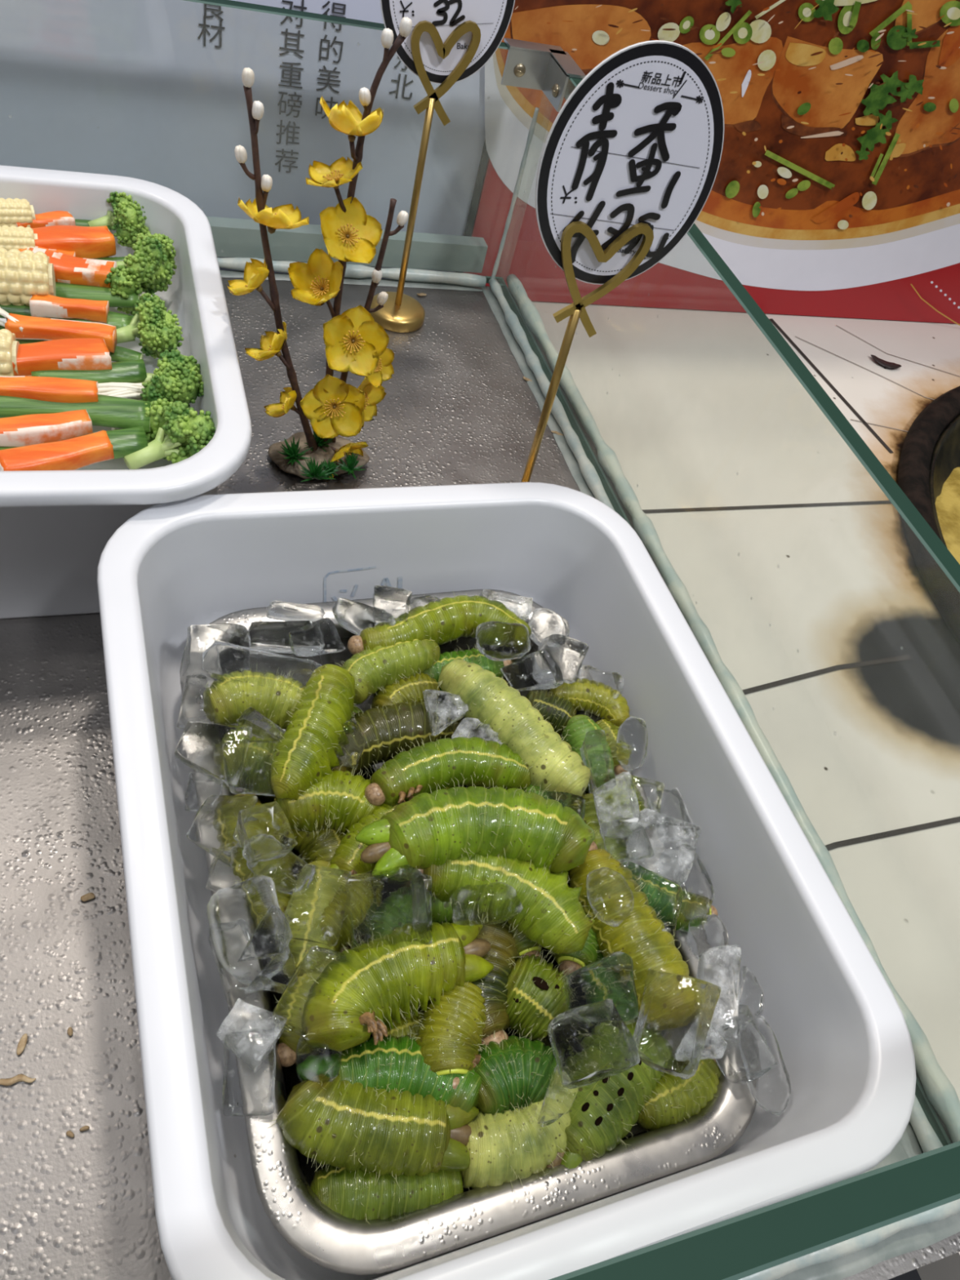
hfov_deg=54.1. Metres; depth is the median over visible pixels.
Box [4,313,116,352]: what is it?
stick
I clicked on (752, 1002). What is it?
ice piece
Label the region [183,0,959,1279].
guard
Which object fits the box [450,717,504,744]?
ice piece
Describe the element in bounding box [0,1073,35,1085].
scrap
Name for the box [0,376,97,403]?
stick
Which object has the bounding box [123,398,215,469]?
broccoli floret
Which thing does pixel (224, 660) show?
ice piece
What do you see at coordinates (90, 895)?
scrap
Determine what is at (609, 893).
ice piece
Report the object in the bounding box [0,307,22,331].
bunch
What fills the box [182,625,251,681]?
ice piece
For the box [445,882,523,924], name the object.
ice piece
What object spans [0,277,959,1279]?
countertop
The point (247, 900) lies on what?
ice piece
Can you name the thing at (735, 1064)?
ice piece
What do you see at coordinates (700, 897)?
ice piece
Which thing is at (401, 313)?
sign stand
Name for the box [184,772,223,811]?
ice piece
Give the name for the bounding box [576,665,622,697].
ice piece
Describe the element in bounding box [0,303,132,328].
stick
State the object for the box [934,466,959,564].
cake
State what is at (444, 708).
ice piece
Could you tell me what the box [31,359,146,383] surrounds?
stick
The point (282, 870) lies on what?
ice piece
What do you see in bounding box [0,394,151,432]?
onion
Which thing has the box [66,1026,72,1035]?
scrap
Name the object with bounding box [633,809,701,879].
ice piece
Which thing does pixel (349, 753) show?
ice piece
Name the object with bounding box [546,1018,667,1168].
caterpillar
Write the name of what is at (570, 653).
ice piece
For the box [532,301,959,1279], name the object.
countertop
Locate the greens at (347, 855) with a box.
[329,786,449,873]
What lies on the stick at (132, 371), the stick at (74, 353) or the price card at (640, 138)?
the stick at (74, 353)
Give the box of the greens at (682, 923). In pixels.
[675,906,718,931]
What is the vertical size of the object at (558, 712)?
0.020 m
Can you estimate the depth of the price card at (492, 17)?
0.48 m
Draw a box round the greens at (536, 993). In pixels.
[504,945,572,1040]
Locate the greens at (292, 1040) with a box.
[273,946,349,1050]
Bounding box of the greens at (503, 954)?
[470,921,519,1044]
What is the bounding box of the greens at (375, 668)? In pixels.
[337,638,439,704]
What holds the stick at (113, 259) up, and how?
on the serving tray at (56, 526)
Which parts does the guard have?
pane, rail, pane, pane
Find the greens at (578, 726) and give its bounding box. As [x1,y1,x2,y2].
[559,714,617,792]
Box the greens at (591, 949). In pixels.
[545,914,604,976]
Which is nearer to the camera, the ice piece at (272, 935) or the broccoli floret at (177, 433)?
the ice piece at (272, 935)
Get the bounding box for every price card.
[380,0,515,84]
[535,40,724,284]
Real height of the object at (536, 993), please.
0.028 m
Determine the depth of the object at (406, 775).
0.34 m
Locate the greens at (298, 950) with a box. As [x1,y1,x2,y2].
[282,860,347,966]
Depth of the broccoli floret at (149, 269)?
0.45 m
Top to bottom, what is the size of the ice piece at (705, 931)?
0.016 m
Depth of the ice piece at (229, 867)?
0.30 m
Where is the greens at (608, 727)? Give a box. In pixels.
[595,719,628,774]
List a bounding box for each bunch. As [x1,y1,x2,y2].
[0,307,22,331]
[97,382,144,399]
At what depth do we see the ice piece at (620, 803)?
0.35 m
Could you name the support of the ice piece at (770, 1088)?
on the steel pan
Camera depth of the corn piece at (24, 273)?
0.42 m
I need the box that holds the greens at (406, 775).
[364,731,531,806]
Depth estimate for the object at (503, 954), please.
0.30 m
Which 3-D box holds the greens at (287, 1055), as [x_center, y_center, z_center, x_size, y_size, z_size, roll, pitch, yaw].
[-0.055,0.123,0.294,0.021,0.019,0.023,28,49,7]
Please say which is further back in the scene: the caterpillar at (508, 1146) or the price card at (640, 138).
the price card at (640, 138)
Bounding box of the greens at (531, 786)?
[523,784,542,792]
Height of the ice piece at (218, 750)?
0.019 m
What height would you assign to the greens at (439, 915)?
0.020 m
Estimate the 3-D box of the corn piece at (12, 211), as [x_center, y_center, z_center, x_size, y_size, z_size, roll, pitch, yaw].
[-0.231,-0.207,0.460,0.025,0.016,0.016,-12,55,-25]
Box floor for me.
[888,1268,921,1279]
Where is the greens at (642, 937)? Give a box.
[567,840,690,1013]
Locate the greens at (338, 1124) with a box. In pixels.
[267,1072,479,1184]
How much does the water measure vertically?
0.012 m
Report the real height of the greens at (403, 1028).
0.020 m
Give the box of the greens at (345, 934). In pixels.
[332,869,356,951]
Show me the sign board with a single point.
(151, 91)
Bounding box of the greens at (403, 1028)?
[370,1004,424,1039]
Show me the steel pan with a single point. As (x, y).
(331, 1240)
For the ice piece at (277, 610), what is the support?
on the steel pan
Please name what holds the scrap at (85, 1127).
on the countertop at (458, 406)
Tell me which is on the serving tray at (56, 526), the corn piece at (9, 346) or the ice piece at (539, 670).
the corn piece at (9, 346)
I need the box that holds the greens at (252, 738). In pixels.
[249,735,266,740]
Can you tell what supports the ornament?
on the countertop at (458, 406)
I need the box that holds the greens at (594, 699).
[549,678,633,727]
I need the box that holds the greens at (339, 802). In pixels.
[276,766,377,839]
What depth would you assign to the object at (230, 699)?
0.34 m
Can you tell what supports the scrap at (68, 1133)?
on the countertop at (458, 406)
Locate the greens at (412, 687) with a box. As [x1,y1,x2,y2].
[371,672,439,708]
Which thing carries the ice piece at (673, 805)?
on the steel pan
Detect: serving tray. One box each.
[0,164,252,618]
[97,482,915,1279]
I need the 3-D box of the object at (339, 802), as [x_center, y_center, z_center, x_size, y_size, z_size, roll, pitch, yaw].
[-0.053,0.057,0.334,0.041,0.024,0.028,4,50,-14]
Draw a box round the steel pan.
[179,589,756,1275]
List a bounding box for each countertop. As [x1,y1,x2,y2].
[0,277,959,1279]
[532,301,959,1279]
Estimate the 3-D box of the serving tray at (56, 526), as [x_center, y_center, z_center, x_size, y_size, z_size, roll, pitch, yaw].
[-0.259,-0.112,0.410,0.290,0.086,0.238,-5,52,-20]
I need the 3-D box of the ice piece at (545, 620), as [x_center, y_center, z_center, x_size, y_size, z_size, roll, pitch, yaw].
[0.030,-0.005,0.405,0.019,0.017,0.016,31,49,11]
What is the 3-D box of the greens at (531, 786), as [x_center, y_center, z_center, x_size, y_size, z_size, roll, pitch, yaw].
[0.024,0.060,0.351,0.023,0.020,0.025,1,51,-16]
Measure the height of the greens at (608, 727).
0.015 m
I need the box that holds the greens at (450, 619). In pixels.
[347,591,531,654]
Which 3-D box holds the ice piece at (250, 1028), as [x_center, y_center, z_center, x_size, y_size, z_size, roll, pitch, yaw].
[-0.069,0.117,0.281,0.017,0.013,0.019,28,49,8]
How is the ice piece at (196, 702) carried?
on the steel pan
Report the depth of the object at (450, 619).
0.39 m
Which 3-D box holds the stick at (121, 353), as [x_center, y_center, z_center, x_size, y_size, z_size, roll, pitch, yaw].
[-0.165,-0.129,0.425,0.024,0.006,0.011,7,49,-11]
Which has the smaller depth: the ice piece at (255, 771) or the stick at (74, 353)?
the ice piece at (255, 771)
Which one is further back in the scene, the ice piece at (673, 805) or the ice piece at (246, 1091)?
the ice piece at (673, 805)
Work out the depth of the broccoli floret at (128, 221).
0.48 m
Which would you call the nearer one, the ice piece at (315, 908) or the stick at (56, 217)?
the ice piece at (315, 908)
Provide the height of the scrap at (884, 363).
0.003 m
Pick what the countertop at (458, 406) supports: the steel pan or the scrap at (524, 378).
the scrap at (524, 378)
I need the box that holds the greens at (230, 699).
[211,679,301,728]
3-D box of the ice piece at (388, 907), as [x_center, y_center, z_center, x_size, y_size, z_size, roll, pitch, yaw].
[-0.030,0.087,0.300,0.025,0.022,0.030,-5,52,-20]
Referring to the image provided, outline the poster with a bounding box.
[462,0,959,325]
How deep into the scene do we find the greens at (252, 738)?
0.35 m
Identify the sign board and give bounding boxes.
[0,0,485,279]
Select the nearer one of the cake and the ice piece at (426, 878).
the ice piece at (426, 878)
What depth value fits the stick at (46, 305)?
0.42 m
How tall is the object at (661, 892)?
0.015 m
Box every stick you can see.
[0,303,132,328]
[0,324,47,344]
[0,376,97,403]
[0,408,93,447]
[0,426,147,459]
[0,430,114,471]
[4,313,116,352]
[12,337,111,376]
[16,210,75,228]
[17,245,75,257]
[28,246,116,288]
[29,294,109,323]
[31,225,115,258]
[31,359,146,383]
[55,281,139,307]
[75,218,111,231]
[93,256,124,261]
[109,346,143,361]
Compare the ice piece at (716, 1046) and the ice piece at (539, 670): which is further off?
the ice piece at (539, 670)
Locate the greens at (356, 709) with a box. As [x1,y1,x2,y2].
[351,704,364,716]
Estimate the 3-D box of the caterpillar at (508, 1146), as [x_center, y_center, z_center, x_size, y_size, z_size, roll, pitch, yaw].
[0.014,0.152,0.289,0.050,0.026,0.030,-21,59,-30]
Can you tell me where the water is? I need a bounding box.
[231,636,649,1190]
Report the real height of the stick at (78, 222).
0.005 m
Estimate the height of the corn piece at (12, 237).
0.016 m
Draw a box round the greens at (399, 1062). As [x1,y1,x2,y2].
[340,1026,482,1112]
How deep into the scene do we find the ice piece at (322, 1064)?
0.27 m
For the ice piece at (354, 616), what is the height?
0.018 m
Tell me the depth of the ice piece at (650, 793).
0.36 m
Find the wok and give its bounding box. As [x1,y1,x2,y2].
[897,386,959,645]
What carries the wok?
in the countertop at (803, 577)
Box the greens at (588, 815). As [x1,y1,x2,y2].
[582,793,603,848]
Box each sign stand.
[369,20,480,333]
[520,221,653,482]
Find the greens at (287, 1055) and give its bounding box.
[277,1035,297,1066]
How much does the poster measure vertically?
0.305 m
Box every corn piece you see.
[0,197,35,226]
[0,225,37,250]
[0,247,56,306]
[0,328,19,376]
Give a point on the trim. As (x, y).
(484, 158)
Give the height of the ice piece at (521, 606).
0.017 m
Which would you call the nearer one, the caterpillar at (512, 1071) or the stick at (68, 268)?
the caterpillar at (512, 1071)
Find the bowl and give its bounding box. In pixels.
[928,414,959,548]
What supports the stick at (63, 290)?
on the serving tray at (56, 526)
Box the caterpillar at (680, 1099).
[636,1057,720,1131]
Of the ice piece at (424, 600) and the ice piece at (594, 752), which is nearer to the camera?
the ice piece at (594, 752)
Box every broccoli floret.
[87,191,150,248]
[104,232,177,315]
[116,292,183,359]
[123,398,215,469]
[136,349,204,407]
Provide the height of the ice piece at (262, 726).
0.012 m
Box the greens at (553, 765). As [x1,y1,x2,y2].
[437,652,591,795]
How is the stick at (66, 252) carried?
on the serving tray at (56, 526)
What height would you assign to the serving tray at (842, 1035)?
0.074 m
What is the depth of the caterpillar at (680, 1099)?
0.30 m
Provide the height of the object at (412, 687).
0.021 m
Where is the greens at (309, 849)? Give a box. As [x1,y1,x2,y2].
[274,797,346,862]
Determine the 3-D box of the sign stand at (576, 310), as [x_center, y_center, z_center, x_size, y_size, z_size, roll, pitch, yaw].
[0.037,-0.122,0.450,0.039,0.170,0.037,15,48,-4]
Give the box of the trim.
[455,137,488,272]
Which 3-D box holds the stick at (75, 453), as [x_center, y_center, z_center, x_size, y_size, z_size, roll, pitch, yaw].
[-0.164,-0.070,0.364,0.042,0.010,0.014,-21,60,-30]
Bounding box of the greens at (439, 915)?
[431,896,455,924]
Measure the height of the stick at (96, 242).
0.013 m
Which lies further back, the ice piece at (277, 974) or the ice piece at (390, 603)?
the ice piece at (390, 603)
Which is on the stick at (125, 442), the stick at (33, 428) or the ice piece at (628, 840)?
the stick at (33, 428)
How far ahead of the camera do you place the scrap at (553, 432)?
0.57 m
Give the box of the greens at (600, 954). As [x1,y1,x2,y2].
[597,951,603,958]
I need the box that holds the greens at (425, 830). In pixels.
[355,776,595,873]
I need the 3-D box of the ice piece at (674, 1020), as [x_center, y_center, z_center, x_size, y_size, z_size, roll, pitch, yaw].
[0.060,0.120,0.295,0.020,0.021,0.031,21,48,1]
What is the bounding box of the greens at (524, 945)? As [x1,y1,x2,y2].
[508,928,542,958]
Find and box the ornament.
[226,17,412,481]
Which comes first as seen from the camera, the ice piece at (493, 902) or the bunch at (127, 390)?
the ice piece at (493, 902)
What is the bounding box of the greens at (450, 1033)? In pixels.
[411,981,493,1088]
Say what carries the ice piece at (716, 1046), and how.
on the caterpillar at (680, 1099)
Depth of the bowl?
0.73 m
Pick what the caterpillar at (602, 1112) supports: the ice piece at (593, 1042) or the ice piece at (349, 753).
the ice piece at (593, 1042)
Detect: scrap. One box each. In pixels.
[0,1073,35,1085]
[16,1033,27,1055]
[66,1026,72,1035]
[66,1130,74,1137]
[79,1125,88,1131]
[80,892,94,901]
[417,293,426,296]
[523,376,532,381]
[551,431,564,435]
[870,354,902,368]
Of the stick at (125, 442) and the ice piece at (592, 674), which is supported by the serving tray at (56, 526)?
the stick at (125, 442)
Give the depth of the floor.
1.11 m
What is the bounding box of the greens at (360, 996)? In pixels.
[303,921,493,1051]
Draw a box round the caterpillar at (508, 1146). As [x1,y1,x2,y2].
[460,1098,572,1189]
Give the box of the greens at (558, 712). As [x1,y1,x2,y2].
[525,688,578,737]
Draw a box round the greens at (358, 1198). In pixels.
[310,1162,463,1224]
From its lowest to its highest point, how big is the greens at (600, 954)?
0.021 m
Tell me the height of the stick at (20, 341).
0.006 m
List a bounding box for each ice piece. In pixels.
[173,719,253,787]
[177,674,219,728]
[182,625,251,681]
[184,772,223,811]
[185,793,258,857]
[206,640,321,693]
[206,845,254,890]
[208,921,262,1007]
[209,875,288,976]
[217,998,282,1070]
[222,1035,277,1116]
[229,739,279,794]
[235,707,284,740]
[235,799,298,863]
[238,904,292,963]
[242,846,306,895]
[248,619,313,653]
[251,943,297,994]
[267,600,325,622]
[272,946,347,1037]
[283,862,351,950]
[288,617,343,657]
[296,1037,342,1084]
[333,596,393,635]
[333,720,363,769]
[346,862,428,951]
[371,585,411,622]
[409,595,439,609]
[422,689,468,735]
[422,873,431,933]
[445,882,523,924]
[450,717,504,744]
[474,618,528,659]
[479,589,533,622]
[502,650,564,691]
[528,607,571,644]
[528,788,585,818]
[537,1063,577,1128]
[538,632,589,683]
[547,999,639,1088]
[564,951,637,1025]
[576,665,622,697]
[579,732,615,793]
[587,866,632,924]
[591,772,639,828]
[600,818,654,863]
[616,718,647,770]
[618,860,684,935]
[630,774,665,813]
[632,968,720,1080]
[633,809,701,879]
[659,787,693,824]
[670,851,715,921]
[685,913,729,957]
[697,944,740,1041]
[702,1024,727,1059]
[714,1022,764,1085]
[738,965,764,1027]
[746,1017,791,1113]
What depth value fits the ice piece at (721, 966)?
0.31 m
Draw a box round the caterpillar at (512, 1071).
[470,1028,556,1115]
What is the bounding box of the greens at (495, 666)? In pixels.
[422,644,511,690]
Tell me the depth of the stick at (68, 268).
0.44 m

